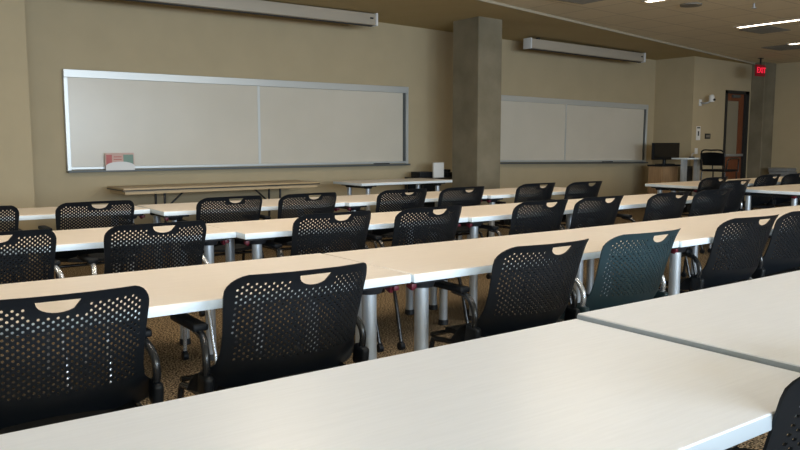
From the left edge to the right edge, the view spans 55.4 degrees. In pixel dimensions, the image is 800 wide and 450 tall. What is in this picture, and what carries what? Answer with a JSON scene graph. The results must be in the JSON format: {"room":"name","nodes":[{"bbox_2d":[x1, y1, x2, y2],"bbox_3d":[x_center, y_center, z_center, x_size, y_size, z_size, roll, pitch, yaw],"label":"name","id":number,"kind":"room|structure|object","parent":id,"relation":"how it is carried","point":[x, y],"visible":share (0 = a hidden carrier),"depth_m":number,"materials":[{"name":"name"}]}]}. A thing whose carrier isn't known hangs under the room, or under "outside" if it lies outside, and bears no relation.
{"room":"classroom","nodes":[
{"label":"classroom","id":0,"kind":"room"},
{"bbox_2d":[0,0,37,261],"bbox_3d":[-5.907,-1.036,6.667,4.765,3.100,0.650,-4,8,-36],"label":"wall pier","id":1,"kind":"object","parent":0,"point":[16,162],"visible":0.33,"depth_m":7.71,"materials":[{"name":"paint"}]},
{"bbox_2d":[24,0,655,230],"bbox_3d":[-1.571,-1.430,10.290,16.065,3.100,0.150,-4,8,-36],"label":"wall","id":2,"kind":"structure","parent":0,"point":[99,35],"depth_m":10.17,"materials":[{"name":"paint"}]},
{"bbox_2d":[62,69,409,172],"bbox_3d":[-1.819,-1.319,9.956,4.800,1.157,0.115,-4,8,-36],"label":"whiteboard","id":3,"kind":"object","parent":2,"relation":"attached to","point":[172,122],"visible":1,"depth_m":9.68,"materials":[{"name":"white plastic"}]},
{"bbox_2d":[105,153,134,169],"bbox_3d":[-3.271,-0.741,8.898,0.330,0.200,0.024,-4,8,-36],"label":"holder","id":4,"kind":"object","parent":3,"relation":"on","point":[113,161],"visible":1,"depth_m":8.89,"materials":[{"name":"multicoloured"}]},
{"bbox_2d":[106,155,121,164],"bbox_3d":[-3.326,-0.757,8.857,0.175,0.120,0.004,-4,8,-36],"label":"print","id":5,"kind":"object","parent":4,"relation":"attached to","point":[110,159],"depth_m":8.85,"materials":[{"name":"red"}]},
{"bbox_2d":[123,155,133,163],"bbox_3d":[-3.193,-0.762,8.954,0.115,0.130,0.004,-4,8,-36],"label":"print","id":6,"kind":"object","parent":4,"relation":"attached to","point":[127,159],"depth_m":8.95,"materials":[{"name":"teal paper"}]},
{"bbox_2d":[66,164,409,172],"bbox_3d":[-1.819,-0.757,10.017,4.800,0.026,0.115,-4,8,-36],"label":"marker tray","id":7,"kind":"object","parent":3,"relation":"on","point":[218,166],"depth_m":9.56,"materials":[{"name":"grey metal"}]},
{"bbox_2d":[500,95,648,163],"bbox_3d":[3.043,-1.649,13.473,4.280,1.122,0.115,-4,7,-36],"label":"whiteboard","id":8,"kind":"object","parent":2,"relation":"attached to","point":[534,130],"visible":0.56,"depth_m":13.47,"materials":[{"name":"white plastic"}]},
{"bbox_2d":[500,162,647,163],"bbox_3d":[3.038,-1.103,13.528,4.280,0.026,0.115,-4,7,-36],"label":"marker tray","id":9,"kind":"object","parent":8,"relation":"on","point":[500,162],"depth_m":13.35,"materials":[{"name":"grey metal"}]},
{"bbox_2d":[0,205,797,449],"bbox_3d":[3.596,0.710,5.409,18.450,0.100,14.350,-4,8,-36],"label":"floor","id":10,"kind":"structure","parent":0,"point":[165,338],"depth_m":5.13,"materials":[{"name":"carpet"}]},
{"bbox_2d":[0,205,29,336],"bbox_3d":[-2.719,0.290,4.857,0.620,0.854,0.560,-4,8,-36],"label":"chair","id":11,"kind":"object","parent":10,"relation":"on","point":[15,221],"visible":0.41,"depth_m":4.79,"materials":[{"name":"black plastic"}]},
{"bbox_2d":[0,229,71,388],"bbox_3d":[-1.901,0.430,3.568,0.620,0.854,0.560,-4,8,-36],"label":"chair","id":12,"kind":"object","parent":10,"relation":"on","point":[51,261],"visible":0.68,"depth_m":3.45,"materials":[{"name":"black plastic"}]},
{"bbox_2d":[0,204,149,272],"bbox_3d":[-2.761,0.273,5.546,1.700,0.740,0.640,-4,8,-36],"label":"table","id":13,"kind":"object","parent":10,"relation":"on","point":[40,212],"visible":0.35,"depth_m":5.61,"materials":[{"name":"beige laminate"}]},
{"bbox_2d":[0,285,163,434],"bbox_3d":[-1.018,0.577,2.215,0.620,0.854,0.560,-4,7,-33],"label":"chair","id":14,"kind":"object","parent":10,"relation":"on","point":[78,402],"visible":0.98,"depth_m":2.05,"materials":[{"name":"black plastic"}]},
{"bbox_2d":[148,378,163,403],"bbox_3d":[-0.739,0.506,2.306,0.032,0.080,0.076,-4,7,-33],"label":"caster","id":15,"kind":"object","parent":14,"relation":"attached to","point":[155,386],"depth_m":2.28,"materials":[{"name":"black plastic"}]},
{"bbox_2d":[38,200,139,278],"bbox_3d":[-2.140,0.242,5.300,0.620,0.854,0.560,-4,8,-36],"label":"chair","id":16,"kind":"object","parent":10,"relation":"on","point":[62,256],"visible":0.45,"depth_m":5.10,"materials":[{"name":"black plastic"}]},
{"bbox_2d":[0,225,235,360],"bbox_3d":[-1.806,0.431,4.092,1.705,0.740,0.660,-4,8,-36],"label":"table","id":17,"kind":"object","parent":10,"relation":"on","point":[90,238],"visible":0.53,"depth_m":4.24,"materials":[{"name":"beige laminate"}]},
{"bbox_2d":[77,220,217,382],"bbox_3d":[-1.298,0.388,3.953,0.620,0.854,0.560,-4,8,-36],"label":"chair","id":18,"kind":"object","parent":10,"relation":"on","point":[196,251],"visible":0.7,"depth_m":3.73,"materials":[{"name":"black plastic"}]},
{"bbox_2d":[0,253,410,359],"bbox_3d":[-0.848,0.579,2.726,1.700,0.740,0.690,-4,8,-36],"label":"table","id":19,"kind":"object","parent":10,"relation":"on","point":[185,289],"visible":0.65,"depth_m":2.79,"materials":[{"name":"beige laminate"}]},
{"bbox_2d":[107,180,319,250],"bbox_3d":[-2.189,-0.130,9.254,2.466,0.740,0.606,-5,8,-37],"label":"folding table","id":20,"kind":"object","parent":10,"relation":"on","point":[250,185],"visible":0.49,"depth_m":8.92,"materials":[{"name":"brown laminate"}]},
{"bbox_2d":[177,195,271,315],"bbox_3d":[-1.337,0.192,5.757,0.620,0.854,0.560,-4,8,-36],"label":"chair","id":21,"kind":"object","parent":10,"relation":"on","point":[240,246],"visible":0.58,"depth_m":5.54,"materials":[{"name":"black plastic"}]},
{"bbox_2d":[137,198,344,268],"bbox_3d":[-1.288,0.192,6.285,1.520,0.740,0.700,-4,8,-34],"label":"table","id":22,"kind":"object","parent":10,"relation":"on","point":[174,212],"visible":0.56,"depth_m":5.96,"materials":[{"name":"beige laminate"}]},
{"bbox_2d":[170,262,368,398],"bbox_3d":[-0.413,0.535,2.603,0.620,0.854,0.560,-4,8,-36],"label":"chair","id":23,"kind":"object","parent":10,"relation":"on","point":[226,373],"visible":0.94,"depth_m":2.40,"materials":[{"name":"black plastic"}]},
{"bbox_2d":[198,371,213,393],"bbox_3d":[-0.605,0.499,2.372,0.032,0.080,0.076,-4,8,-36],"label":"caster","id":24,"kind":"object","parent":23,"relation":"attached to","point":[205,378],"depth_m":2.35,"materials":[{"name":"black plastic"}]},
{"bbox_2d":[260,192,345,304],"bbox_3d":[-0.807,0.153,6.114,0.620,0.854,0.560,-4,8,-36],"label":"chair","id":25,"kind":"object","parent":10,"relation":"on","point":[324,204],"visible":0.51,"depth_m":5.88,"materials":[{"name":"black plastic"}]},
{"bbox_2d":[262,210,383,351],"bbox_3d":[-0.472,0.328,4.514,0.620,0.854,0.560,-4,8,-36],"label":"chair","id":26,"kind":"object","parent":10,"relation":"on","point":[358,237],"visible":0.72,"depth_m":4.28,"materials":[{"name":"black plastic"}]},
{"bbox_2d":[206,211,467,357],"bbox_3d":[-0.381,0.337,4.953,1.610,0.740,0.630,-4,8,-35],"label":"table","id":27,"kind":"object","parent":10,"relation":"on","point":[256,233],"visible":0.41,"depth_m":4.67,"materials":[{"name":"beige laminate"}]},
{"bbox_2d":[350,188,426,292],"bbox_3d":[-0.070,0.100,6.611,0.620,0.854,0.560,-4,8,-36],"label":"chair","id":28,"kind":"object","parent":10,"relation":"on","point":[419,195],"visible":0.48,"depth_m":6.37,"materials":[{"name":"black plastic"}]},
{"bbox_2d":[333,178,451,241],"bbox_3d":[-0.082,-0.218,10.065,1.470,0.740,0.660,-5,8,-37],"label":"table","id":29,"kind":"object","parent":10,"relation":"on","point":[366,184],"visible":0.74,"depth_m":9.82,"materials":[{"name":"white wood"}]},
{"bbox_2d":[309,191,486,249],"bbox_3d":[-0.011,0.099,7.142,1.540,0.740,0.740,-4,8,-35],"label":"table","id":30,"kind":"object","parent":10,"relation":"on","point":[352,202],"visible":0.34,"depth_m":6.81,"materials":[{"name":"beige laminate"}]},
{"bbox_2d":[0,319,799,449],"bbox_3d":[0.029,0.720,1.424,1.700,0.740,0.730,-4,8,-36],"label":"table","id":31,"kind":"object","parent":10,"relation":"on","point":[575,384],"visible":1,"depth_m":1.47,"materials":[{"name":"laminate"}]},
{"bbox_2d":[367,205,468,349],"bbox_3d":[0.090,0.289,4.870,0.620,0.854,0.560,-4,8,-36],"label":"chair","id":32,"kind":"object","parent":10,"relation":"on","point":[436,229],"visible":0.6,"depth_m":4.62,"materials":[{"name":"black plastic"}]},
{"bbox_2d":[405,177,451,206],"bbox_3d":[0.444,-0.353,11.377,0.640,0.725,0.480,-4,8,-36],"label":"equipment cart","id":33,"kind":"object","parent":10,"relation":"on","point":[429,188],"visible":0.05,"depth_m":11.41,"materials":[{"name":"black metal"}]},
{"bbox_2d":[411,171,432,177],"bbox_3d":[0.324,-0.743,11.210,0.240,0.084,0.220,-4,8,-36],"label":"equipment box","id":34,"kind":"object","parent":33,"relation":"on","point":[418,174],"visible":1,"depth_m":11.13,"materials":[{"name":"black plastic"}]},
{"bbox_2d":[405,177,451,178],"bbox_3d":[0.444,-0.701,11.339,0.600,0.025,0.440,-4,8,-36],"label":"shelf","id":35,"kind":"object","parent":33,"relation":"attached to","point":[405,177],"depth_m":11.22,"materials":[{"name":"white laminate"}]},
{"bbox_2d":[433,162,443,177],"bbox_3d":[0.561,-0.805,11.158,0.190,0.219,0.030,-4,8,-36],"label":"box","id":36,"kind":"object","parent":33,"relation":"on","point":[438,168],"visible":1,"depth_m":11.14,"materials":[{"name":"white"}]},
{"bbox_2d":[444,169,451,176],"bbox_3d":[0.693,-0.779,11.406,0.110,0.114,0.230,-4,8,-36],"label":"equipment box","id":37,"kind":"object","parent":33,"relation":"on","point":[447,172],"visible":0.58,"depth_m":11.32,"materials":[{"name":"black plastic"}]},
{"bbox_2d":[418,186,490,278],"bbox_3d":[0.461,0.065,6.933,0.620,0.854,0.560,-4,8,-36],"label":"chair","id":38,"kind":"object","parent":10,"relation":"on","point":[475,197],"visible":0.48,"depth_m":6.70,"materials":[{"name":"black plastic"}]},
{"bbox_2d":[324,229,678,350],"bbox_3d":[0.538,0.472,3.709,1.690,0.740,0.685,-4,8,-36],"label":"table","id":39,"kind":"object","parent":10,"relation":"on","point":[427,264],"visible":0.34,"depth_m":3.38,"materials":[{"name":"beige laminate"}]},
{"bbox_2d":[429,239,588,347],"bbox_3d":[0.478,0.468,3.222,0.620,0.854,0.560,-4,8,-36],"label":"chair","id":40,"kind":"object","parent":10,"relation":"on","point":[559,280],"visible":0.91,"depth_m":3.00,"materials":[{"name":"black plastic"}]},
{"bbox_2d":[465,324,480,340],"bbox_3d":[0.286,0.432,2.991,0.032,0.080,0.076,-4,8,-36],"label":"socket","id":41,"kind":"object","parent":40,"relation":"attached to","point":[472,332],"depth_m":2.97,"materials":[{"name":"black plastic"}]},
{"bbox_2d":[564,305,579,320],"bbox_3d":[0.752,0.395,3.328,0.032,0.080,0.076,-4,8,-36],"label":"socket","id":42,"kind":"object","parent":40,"relation":"attached to","point":[571,312],"depth_m":3.31,"materials":[{"name":"black plastic"}]},
{"bbox_2d":[429,202,593,320],"bbox_3d":[0.878,0.238,5.868,1.500,0.740,0.680,-5,8,-37],"label":"table","id":43,"kind":"object","parent":10,"relation":"on","point":[476,215],"visible":0.26,"depth_m":5.61,"materials":[{"name":"beige laminate"}]},
{"bbox_2d":[457,186,580,239],"bbox_3d":[1.266,0.005,8.007,1.530,0.740,0.720,-5,8,-36],"label":"table","id":44,"kind":"object","parent":10,"relation":"on","point":[493,195],"visible":0.27,"depth_m":7.48,"materials":[{"name":"beige laminate"}]},
{"bbox_2d":[467,199,571,314],"bbox_3d":[0.876,0.231,5.401,0.620,0.854,0.560,-4,8,-36],"label":"chair","id":45,"kind":"object","parent":10,"relation":"on","point":[551,220],"visible":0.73,"depth_m":5.15,"materials":[{"name":"black plastic"}]},
{"bbox_2d":[487,183,554,270],"bbox_3d":[1.227,-0.003,7.559,0.620,0.854,0.560,-4,8,-36],"label":"chair","id":46,"kind":"object","parent":10,"relation":"on","point":[533,191],"visible":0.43,"depth_m":7.31,"materials":[{"name":"black plastic"}]},
{"bbox_2d":[504,219,510,224],"bbox_3d":[1.034,-0.039,7.329,0.032,0.080,0.076,-4,8,-36],"label":"socket","id":47,"kind":"object","parent":46,"relation":"attached to","point":[506,221],"depth_m":7.31,"materials":[{"name":"black plastic"}]},
{"bbox_2d":[536,181,601,232],"bbox_3d":[1.770,-0.037,7.865,0.620,0.854,0.560,-4,8,-36],"label":"chair","id":48,"kind":"object","parent":10,"relation":"on","point":[576,190],"visible":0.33,"depth_m":7.60,"materials":[{"name":"black plastic"}]},
{"bbox_2d":[528,195,624,303],"bbox_3d":[1.371,0.191,5.771,0.620,0.854,0.560,-4,8,-36],"label":"chair","id":49,"kind":"object","parent":10,"relation":"on","point":[605,213],"visible":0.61,"depth_m":5.51,"materials":[{"name":"black plastic"}]},
{"bbox_2d":[545,228,680,321],"bbox_3d":[0.992,0.427,3.593,0.620,0.854,0.560,-4,8,-36],"label":"chair","id":50,"kind":"object","parent":10,"relation":"on","point":[651,257],"visible":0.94,"depth_m":3.36,"materials":[{"name":"teal plastic"}]},
{"bbox_2d":[577,304,588,312],"bbox_3d":[0.800,0.392,3.362,0.032,0.080,0.076,-4,8,-36],"label":"socket","id":51,"kind":"object","parent":50,"relation":"attached to","point":[582,307],"depth_m":3.34,"materials":[{"name":"teal plastic"}]},
{"bbox_2d":[653,289,668,298],"bbox_3d":[1.266,0.355,3.699,0.032,0.080,0.076,-4,8,-36],"label":"socket","id":52,"kind":"object","parent":50,"relation":"attached to","point":[660,293],"depth_m":3.68,"materials":[{"name":"teal plastic"}]},
{"bbox_2d":[566,194,710,293],"bbox_3d":[2.075,0.139,6.778,1.500,0.740,0.660,-5,8,-37],"label":"table","id":53,"kind":"object","parent":10,"relation":"on","point":[628,201],"visible":0.11,"depth_m":6.58,"materials":[{"name":"beige laminate"}]},
{"bbox_2d":[616,191,693,291],"bbox_3d":[2.047,0.141,6.234,0.620,0.854,0.560,-4,8,-36],"label":"chair","id":54,"kind":"object","parent":10,"relation":"on","point":[674,208],"visible":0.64,"depth_m":5.98,"materials":[{"name":"black plastic"}]},
{"bbox_2d":[647,164,680,208],"bbox_3d":[4.903,-0.709,14.168,0.580,0.830,0.330,-4,8,-36],"label":"base cabinet","id":55,"kind":"object","parent":10,"relation":"on","point":[656,173],"visible":0.56,"depth_m":14.00,"materials":[{"name":"brown wood"}]},
{"bbox_2d":[651,143,679,164],"bbox_3d":[4.914,-1.321,14.103,0.720,0.400,0.180,-4,7,-32],"label":"monitor","id":56,"kind":"object","parent":55,"relation":"on","point":[660,151],"visible":1,"depth_m":14.05,"materials":[{"name":"black plastic"}]},
{"bbox_2d":[576,213,791,295],"bbox_3d":[1.898,0.364,4.704,1.690,0.740,0.700,-5,8,-37],"label":"table","id":57,"kind":"object","parent":10,"relation":"on","point":[695,230],"visible":0.27,"depth_m":4.39,"materials":[{"name":"beige laminate"}]},
{"bbox_2d":[671,157,699,206],"bbox_3d":[5.304,-0.747,13.916,0.740,0.960,0.320,-4,8,-36],"label":"table","id":58,"kind":"object","parent":10,"relation":"on","point":[696,170],"visible":0.34,"depth_m":13.74,"materials":[{"name":"white metal"}]},
{"bbox_2d":[577,270,799,372],"bbox_3d":[1.410,0.606,2.423,1.700,0.752,0.735,-4,8,-36],"label":"table","id":59,"kind":"object","parent":10,"relation":"on","point":[757,320],"visible":0.88,"depth_m":2.12,"materials":[{"name":"laminate"}]},
{"bbox_2d":[686,166,692,205],"bbox_3d":[5.363,-0.701,14.232,0.240,0.800,0.068,-4,8,-36],"label":"equipment rack","id":60,"kind":"object","parent":10,"relation":"on","point":[689,168],"visible":0.23,"depth_m":14.20,"materials":[{"name":"black plastic"}]},
{"bbox_2d":[653,188,732,276],"bbox_3d":[2.553,0.098,6.625,0.620,0.854,0.560,-4,8,-36],"label":"chair","id":61,"kind":"object","parent":10,"relation":"on","point":[716,205],"visible":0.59,"depth_m":6.36,"materials":[{"name":"black plastic"}]},
{"bbox_2d":[669,177,727,253],"bbox_3d":[3.471,-0.142,8.836,0.620,0.854,0.560,-4,8,-36],"label":"chair","id":62,"kind":"object","parent":10,"relation":"on","point":[713,182],"visible":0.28,"depth_m":8.55,"materials":[{"name":"black plastic"}]},
{"bbox_2d":[645,180,759,215],"bbox_3d":[3.895,-0.160,9.530,1.700,0.740,0.740,-4,8,-36],"label":"table","id":63,"kind":"object","parent":10,"relation":"on","point":[692,186],"visible":0.34,"depth_m":9.12,"materials":[{"name":"beige laminate"}]},
{"bbox_2d":[681,179,750,256],"bbox_3d":[3.433,-0.072,8.194,0.620,0.854,0.560,-4,8,-36],"label":"chair","id":64,"kind":"object","parent":10,"relation":"on","point":[734,201],"visible":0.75,"depth_m":7.98,"materials":[{"name":"black plastic"}]},
{"bbox_2d":[658,214,778,293],"bbox_3d":[1.786,0.352,4.289,0.620,0.854,0.560,-4,7,-34],"label":"chair","id":65,"kind":"object","parent":10,"relation":"on","point":[749,246],"visible":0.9,"depth_m":4.06,"materials":[{"name":"black plastic"}]},
{"bbox_2d":[690,276,703,290],"bbox_3d":[1.586,0.315,4.066,0.032,0.080,0.076,-4,7,-34],"label":"socket","id":66,"kind":"object","parent":65,"relation":"attached to","point":[696,282],"depth_m":4.05,"materials":[{"name":"black plastic"}]},
{"bbox_2d":[751,267,765,278],"bbox_3d":[2.064,0.281,4.386,0.032,0.080,0.076,-4,7,-34],"label":"socket","id":67,"kind":"object","parent":65,"relation":"attached to","point":[759,272],"depth_m":4.37,"materials":[{"name":"black plastic"}]},
{"bbox_2d":[700,149,739,194],"bbox_3d":[5.696,-0.803,13.648,0.555,1.110,0.547,-5,8,-38],"label":"chair","id":68,"kind":"object","parent":10,"relation":"on","point":[712,159],"visible":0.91,"depth_m":13.47,"materials":[{"name":"black fabric"}]},
{"bbox_2d":[727,176,790,237],"bbox_3d":[5.274,-0.268,10.527,1.700,0.740,0.740,-4,8,-36],"label":"table","id":69,"kind":"object","parent":10,"relation":"on","point":[780,178],"visible":0.05,"depth_m":10.29,"materials":[{"name":"beige laminate"}]},
{"bbox_2d":[747,62,775,177],"bbox_3d":[7.307,-1.886,15.417,0.420,2.900,0.280,-4,8,-36],"label":"column","id":70,"kind":"structure","parent":10,"relation":"on","point":[762,88],"depth_m":15.27,"materials":[{"name":"paint"}]},
{"bbox_2d":[725,377,799,449],"bbox_3d":[0.819,0.633,1.698,0.620,0.854,0.560,-4,8,-36],"label":"chair","id":71,"kind":"object","parent":10,"relation":"on","point":[788,406],"visible":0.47,"depth_m":1.41,"materials":[{"name":"black plastic"}]},
{"bbox_2d":[742,174,782,241],"bbox_3d":[4.407,-0.214,9.500,0.620,0.854,0.560,-4,8,-36],"label":"chair","id":72,"kind":"object","parent":10,"relation":"on","point":[766,180],"visible":0.51,"depth_m":9.28,"materials":[{"name":"black plastic"}]},
{"bbox_2d":[729,205,799,278],"bbox_3d":[3.245,0.252,5.735,1.700,0.740,0.700,-5,8,-37],"label":"table","id":73,"kind":"object","parent":10,"relation":"on","point":[781,211],"visible":0.06,"depth_m":5.53,"materials":[{"name":"beige laminate"}]},
{"bbox_2d":[744,184,799,210],"bbox_3d":[4.528,-0.055,8.562,1.700,0.740,0.740,-4,8,-36],"label":"table","id":74,"kind":"object","parent":10,"relation":"on","point":[792,191],"visible":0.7,"depth_m":8.11,"materials":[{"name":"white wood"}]},
{"bbox_2d":[751,173,799,238],"bbox_3d":[4.917,-0.254,9.868,0.620,0.854,0.560,-4,8,-36],"label":"chair","id":75,"kind":"object","parent":10,"relation":"on","point":[795,179],"visible":0.27,"depth_m":9.61,"materials":[{"name":"black plastic"}]},
{"bbox_2d":[762,211,799,276],"bbox_3d":[2.279,0.309,4.682,0.620,0.854,0.560,-4,8,-36],"label":"chair","id":76,"kind":"object","parent":10,"relation":"on","point":[773,265],"visible":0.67,"depth_m":4.44,"materials":[{"name":"black plastic"}]},
{"bbox_3d":[7.615,-0.633,14.759,0.550,0.550,0.900,-4,8,-36],"label":"storage shelf","id":77,"kind":"object","parent":10,"relation":"on","visible":0},
{"bbox_3d":[7.471,-0.955,14.880,0.360,0.062,0.400,-4,8,-36],"label":"tray","id":78,"kind":"object","parent":77,"relation":"on","visible":0},
{"bbox_2d":[768,171,797,174],"bbox_3d":[7.487,-1.022,14.885,0.360,0.062,0.400,-4,8,-36],"label":"tray","id":79,"kind":"object","parent":78,"relation":"on","point":[770,172],"visible":0.79,"depth_m":14.75,"materials":[{"name":"grey"}]},
{"bbox_2d":[768,167,796,170],"bbox_3d":[7.463,-1.085,14.860,0.360,0.062,0.400,-4,8,-36],"label":"tray","id":80,"kind":"object","parent":79,"relation":"on","point":[773,168],"visible":1,"depth_m":14.75,"materials":[{"name":"grey"}]},
{"bbox_2d":[452,16,501,230],"bbox_3d":[1.090,-1.441,10.861,0.440,3.000,0.560,-4,8,-36],"label":"column","id":81,"kind":"structure","parent":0,"point":[477,41],"depth_m":10.64,"materials":[{"name":"paint"}]},
{"bbox_2d":[263,0,799,64],"bbox_3d":[3.625,-2.305,5.041,18.750,0.426,14.550,-4,8,-36],"label":"ceiling","id":82,"kind":"structure","parent":0,"point":[708,27],"depth_m":10.67,"materials":[{"name":"tile"}]},
{"bbox_2d":[125,0,377,26],"bbox_3d":[-1.920,-2.636,9.131,3.900,0.174,0.175,-4,8,-36],"label":"projector screen","id":83,"kind":"object","parent":82,"relation":"attached to","point":[258,7],"visible":1,"depth_m":9.38,"materials":[{"name":"beige metal"}]},
{"bbox_2d":[558,0,602,3],"bbox_3d":[2.173,-2.729,9.187,0.600,0.017,0.450,-4,8,-36],"label":"ceiling vent","id":84,"kind":"object","parent":82,"relation":"in","point":[570,1],"visible":1,"depth_m":9.32,"materials":[{"name":"grey metal"}]},
{"bbox_2d":[523,37,645,62],"bbox_3d":[3.191,-2.961,12.905,2.920,0.204,0.175,-3,7,-36],"label":"projector screen","id":85,"kind":"object","parent":82,"relation":"attached to","point":[530,43],"visible":1,"depth_m":12.72,"materials":[{"name":"beige metal"}]},
{"bbox_2d":[641,0,665,2],"bbox_3d":[3.368,-2.676,8.822,0.170,0.014,1.240,-4,8,-36],"label":"recessed light","id":86,"kind":"object","parent":82,"relation":"in","point":[645,1],"visible":1,"depth_m":9.25,"materials":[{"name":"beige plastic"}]},
{"bbox_2d":[680,2,701,7],"bbox_3d":[3.612,-2.732,9.455,0.260,0.018,0.260,-4,8,-36],"label":"ceiling speaker","id":87,"kind":"object","parent":82,"relation":"attached to","point":[692,4],"visible":1,"depth_m":9.43,"materials":[{"name":"grey"}]},
{"bbox_2d":[755,58,765,76],"bbox_3d":[6.739,-2.950,14.241,0.302,0.335,0.060,-4,8,-36],"label":"exit sign","id":88,"kind":"object","parent":82,"relation":"hanging from","point":[759,69],"visible":1,"depth_m":14.21,"materials":[{"name":"red plastic"}]},
{"bbox_2d":[740,26,789,33],"bbox_3d":[5.383,-2.873,11.231,0.620,0.017,0.450,-4,8,-36],"label":"ceiling vent","id":89,"kind":"object","parent":82,"relation":"in","point":[766,29],"visible":1,"depth_m":11.20,"materials":[{"name":"grey metal"}]},
{"bbox_2d":[733,18,799,28],"bbox_3d":[5.255,-2.812,10.559,0.170,0.014,1.240,-4,8,-36],"label":"recessed light","id":90,"kind":"object","parent":82,"relation":"in","point":[796,19],"visible":1,"depth_m":10.67,"materials":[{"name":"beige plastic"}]},
{"bbox_2d":[761,45,799,50],"bbox_3d":[6.572,-3.022,12.991,0.620,0.017,0.500,-4,8,-36],"label":"ceiling vent","id":91,"kind":"object","parent":82,"relation":"in","point":[781,47],"visible":1,"depth_m":12.92,"materials":[{"name":"grey metal"}]},
{"bbox_2d":[786,42,799,44],"bbox_3d":[6.788,-2.936,12.102,0.170,0.014,1.240,-4,8,-36],"label":"recessed light","id":92,"kind":"object","parent":82,"relation":"in","point":[795,43],"visible":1,"depth_m":12.49,"materials":[{"name":"white plastic"}]},
{"bbox_2d":[652,56,698,191],"bbox_3d":[5.222,-1.907,14.681,0.120,3.100,0.990,-4,8,-36],"label":"wall","id":93,"kind":"structure","parent":0,"point":[676,79],"depth_m":14.48,"materials":[{"name":"paint"}]},
{"bbox_2d":[695,57,751,200],"bbox_3d":[6.495,-1.950,15.084,2.415,3.100,0.150,-4,8,-36],"label":"wall","id":94,"kind":"structure","parent":0,"point":[715,76],"depth_m":14.65,"materials":[{"name":"paint"}]},
{"bbox_2d":[477,0,754,64],"bbox_3d":[0.707,-2.643,9.044,18.946,0.238,0.021,-6,9,-44],"label":"trim","id":95,"kind":"structure","parent":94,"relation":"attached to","point":[486,1],"depth_m":11.23,"materials":[{"name":"beige"}]},
{"bbox_2d":[696,126,700,139],"bbox_3d":[5.633,-1.733,14.379,0.130,0.260,0.008,-4,8,-36],"label":"notice","id":96,"kind":"object","parent":94,"relation":"attached to","point":[698,128],"visible":1,"depth_m":14.37,"materials":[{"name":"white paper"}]},
{"bbox_2d":[699,94,715,105],"bbox_3d":[5.763,-2.340,14.271,0.289,0.210,0.100,3,7,29],"label":"camera","id":97,"kind":"object","parent":94,"relation":"attached to","point":[711,97],"visible":1,"depth_m":14.22,"materials":[{"name":"white plastic"}]},
{"bbox_2d":[722,90,749,201],"bbox_3d":[6.630,-1.536,15.203,0.830,2.250,0.170,-4,8,-36],"label":"door","id":98,"kind":"structure","parent":94,"relation":"in","point":[736,115],"depth_m":15.19,"materials":[{"name":"brown"}]},
{"bbox_2d":[771,62,799,176],"bbox_3d":[11.396,-1.430,10.293,0.150,3.100,13.410,-4,8,-36],"label":"wall","id":99,"kind":"structure","parent":0,"point":[786,120],"depth_m":15.18,"materials":[{"name":"paint"}]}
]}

